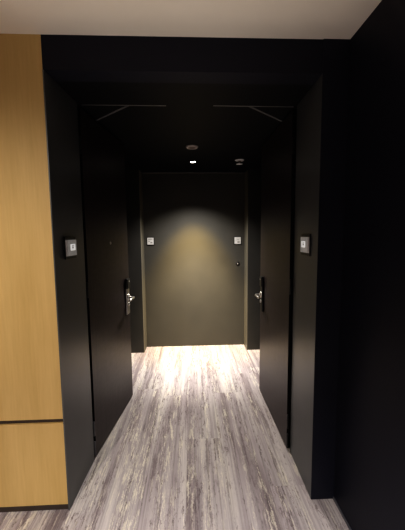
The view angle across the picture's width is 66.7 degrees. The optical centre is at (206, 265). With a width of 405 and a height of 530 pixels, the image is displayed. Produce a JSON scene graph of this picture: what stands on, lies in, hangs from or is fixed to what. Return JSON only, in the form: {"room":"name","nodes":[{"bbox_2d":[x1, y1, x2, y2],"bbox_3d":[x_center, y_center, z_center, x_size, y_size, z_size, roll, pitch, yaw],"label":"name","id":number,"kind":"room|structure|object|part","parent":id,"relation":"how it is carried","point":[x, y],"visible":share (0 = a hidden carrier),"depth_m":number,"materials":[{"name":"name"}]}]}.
{"room":"hotel corridor","nodes":[
{"label":"hotel corridor","id":0,"kind":"room"},
{"bbox_2d":[42,69,94,509],"bbox_3d":[-0.857,0.189,1.756,0.208,2.283,0.380,-1,6,-3],"label":"wall","id":1,"kind":"structure","parent":0,"point":[61,113],"depth_m":1.72,"materials":[{"name":"black paint"}]},
{"bbox_2d":[64,237,76,259],"bbox_3d":[-0.751,-0.099,1.707,0.016,0.121,0.138,-1,6,0],"label":"room sign","id":2,"kind":"object","parent":1,"relation":"attached to","point":[70,247],"visible":1,"depth_m":1.69,"materials":[{"name":"black metal"}]},
{"bbox_3d":[-0.749,-0.099,1.710,0.008,0.088,0.113,-1,6,0],"label":"plate","id":3,"kind":"part","parent":2,"relation":"part of","materials":[{"name":"grey metal"}]},
{"bbox_2d":[77,107,134,455],"bbox_3d":[-0.712,0.127,2.358,0.123,2.259,0.812,0,6,4],"label":"door","id":4,"kind":"structure","parent":1,"relation":"in","point":[102,156],"depth_m":2.24,"materials":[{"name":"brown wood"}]},
{"bbox_3d":[-0.694,0.309,2.709,0.016,0.240,0.072,0,6,4],"label":"lock plate","id":5,"kind":"part","parent":4,"relation":"part of","materials":[{"name":"metal"}]},
{"bbox_2d":[81,104,165,105],"bbox_3d":[-0.500,-0.972,1.862,0.507,0.005,0.006,-1,6,-3],"label":"trim","id":6,"kind":"structure","parent":1,"relation":"attached to","point":[81,104],"depth_m":1.86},
{"bbox_2d":[0,344,348,529],"bbox_3d":[-0.825,1.442,0.963,4.800,0.050,6.900,-1,6,-3],"label":"floor","id":7,"kind":"structure","parent":0,"point":[197,444],"depth_m":2.04,"materials":[{"name":"grey wood"}]},
{"bbox_2d":[0,34,349,511],"bbox_3d":[-1.280,0.131,1.593,3.984,2.440,0.121,-1,6,-3],"label":"wall","id":8,"kind":"structure","parent":0,"point":[32,447],"depth_m":1.55,"materials":[{"name":"brown wood"}]},
{"bbox_3d":[-2.010,1.091,1.612,2.502,0.471,0.012,-1,6,-3],"label":"wood panel","id":9,"kind":"part","parent":8,"relation":"part of","materials":[{"name":"brown wood"}]},
{"bbox_2d":[55,81,312,172],"bbox_3d":[-0.143,-1.103,2.820,2.200,0.060,2.660,-1,6,-3],"label":"ceiling","id":10,"kind":"structure","parent":0,"point":[155,139],"depth_m":2.10,"materials":[{"name":"black paint"}]},
{"bbox_2d":[95,106,128,120],"bbox_3d":[-0.636,-0.985,2.002,0.420,0.005,0.015,4,8,40],"label":"door closer","id":11,"kind":"object","parent":10,"relation":"attached to","point":[119,109],"depth_m":1.97,"materials":[{"name":"black metal"}]},
{"bbox_2d":[186,145,197,149],"bbox_3d":[-0.130,-1.056,2.755,0.112,0.019,0.112,-1,6,-3],"label":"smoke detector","id":12,"kind":"object","parent":10,"relation":"attached to","point":[191,147],"visible":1,"depth_m":2.73,"materials":[{"name":"white plastic"}]},
{"bbox_2d":[235,159,243,164],"bbox_3d":[0.351,-1.100,3.274,0.100,0.046,0.100,-1,6,-3],"label":"sprinkler","id":13,"kind":"object","parent":10,"relation":"attached to","point":[239,161],"visible":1,"depth_m":3.25,"materials":[{"name":"plastic"}]},
{"bbox_2d":[250,107,282,121],"bbox_3d":[0.418,-0.998,2.045,0.423,0.005,0.015,-6,8,-44],"label":"door closer","id":14,"kind":"object","parent":10,"relation":"attached to","point":[260,111],"depth_m":2.02,"materials":[{"name":"black metal"}]},
{"bbox_2d":[0,0,381,38],"bbox_3d":[-1.142,-0.909,-0.654,4.084,0.080,4.190,-1,6,-3],"label":"ceiling","id":15,"kind":"structure","parent":0,"point":[274,19],"depth_m":1.34,"materials":[{"name":"beige paint"}]},
{"bbox_2d":[142,173,244,346],"bbox_3d":[-0.188,-0.054,4.096,2.000,2.283,0.100,-1,6,-3],"label":"wall","id":16,"kind":"structure","parent":0,"point":[194,283],"depth_m":4.04,"materials":[{"name":"black paint"}]},
{"bbox_2d":[125,170,146,352],"bbox_3d":[-0.992,-0.028,3.910,0.375,2.283,0.199,-1,6,-3],"label":"door frame","id":17,"kind":"structure","parent":16,"relation":"attached to","point":[133,178],"depth_m":3.82,"materials":[{"name":"black wood"}]},
{"bbox_2d":[146,237,153,244],"bbox_3d":[-0.728,-0.316,3.987,0.100,0.108,0.013,-1,6,-3],"label":"wall plate","id":18,"kind":"object","parent":16,"relation":"attached to","point":[150,240],"visible":1,"depth_m":3.98,"materials":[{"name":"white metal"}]},
{"bbox_2d":[234,236,240,244],"bbox_3d":[0.409,-0.329,4.040,0.100,0.108,0.013,-1,6,-3],"label":"wall plate","id":19,"kind":"object","parent":16,"relation":"attached to","point":[237,239],"visible":1,"depth_m":4.04,"materials":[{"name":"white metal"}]},
{"bbox_2d":[244,170,260,349],"bbox_3d":[0.662,-0.051,3.986,0.312,2.283,0.199,-1,6,-3],"label":"door frame","id":20,"kind":"structure","parent":16,"relation":"attached to","point":[252,222],"depth_m":3.89,"materials":[{"name":"black wood"}]},
{"bbox_2d":[290,73,322,498],"bbox_3d":[0.688,0.169,1.825,0.232,2.283,0.383,-1,6,-3],"label":"wall","id":21,"kind":"structure","parent":0,"point":[309,109],"depth_m":1.78,"materials":[{"name":"black paint"}]},
{"bbox_2d":[213,105,293,106],"bbox_3d":[0.291,-0.982,1.893,0.500,0.005,0.006,-1,6,-3],"label":"trim","id":22,"kind":"structure","parent":21,"relation":"attached to","point":[213,105],"depth_m":1.89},
{"bbox_2d":[255,109,296,447],"bbox_3d":[0.508,0.108,2.433,0.123,2.259,0.840,-1,6,-3],"label":"door","id":23,"kind":"structure","parent":21,"relation":"in","point":[278,154],"depth_m":2.28,"materials":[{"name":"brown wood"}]},
{"bbox_3d":[0.499,0.292,2.771,0.016,0.240,0.072,-1,6,-3],"label":"lock plate","id":24,"kind":"part","parent":23,"relation":"part of","materials":[{"name":"black metal"}]},
{"bbox_2d":[300,234,310,255],"bbox_3d":[0.564,-0.119,1.763,0.016,0.121,0.138,-1,6,-2],"label":"room sign","id":25,"kind":"object","parent":21,"relation":"attached to","point":[305,243],"visible":1,"depth_m":1.74,"materials":[{"name":"black metal"}]},
{"bbox_3d":[0.562,-0.119,1.766,0.008,0.088,0.113,-1,6,-2],"label":"plate","id":26,"kind":"part","parent":25,"relation":"part of","materials":[{"name":"grey metal"}]},
{"bbox_2d":[334,0,404,529],"bbox_3d":[0.860,0.319,-0.444,0.100,2.440,4.173,-1,6,-3],"label":"wall","id":27,"kind":"structure","parent":0,"point":[369,480],"depth_m":1.33,"materials":[{"name":"black paint"}]},
{"bbox_2d":[333,497,351,529],"bbox_3d":[0.817,1.528,-0.326,0.006,0.012,4.169,-1,6,-3],"label":"baseboard","id":28,"kind":"structure","parent":27,"relation":"attached to","point":[336,503],"depth_m":1.63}
]}

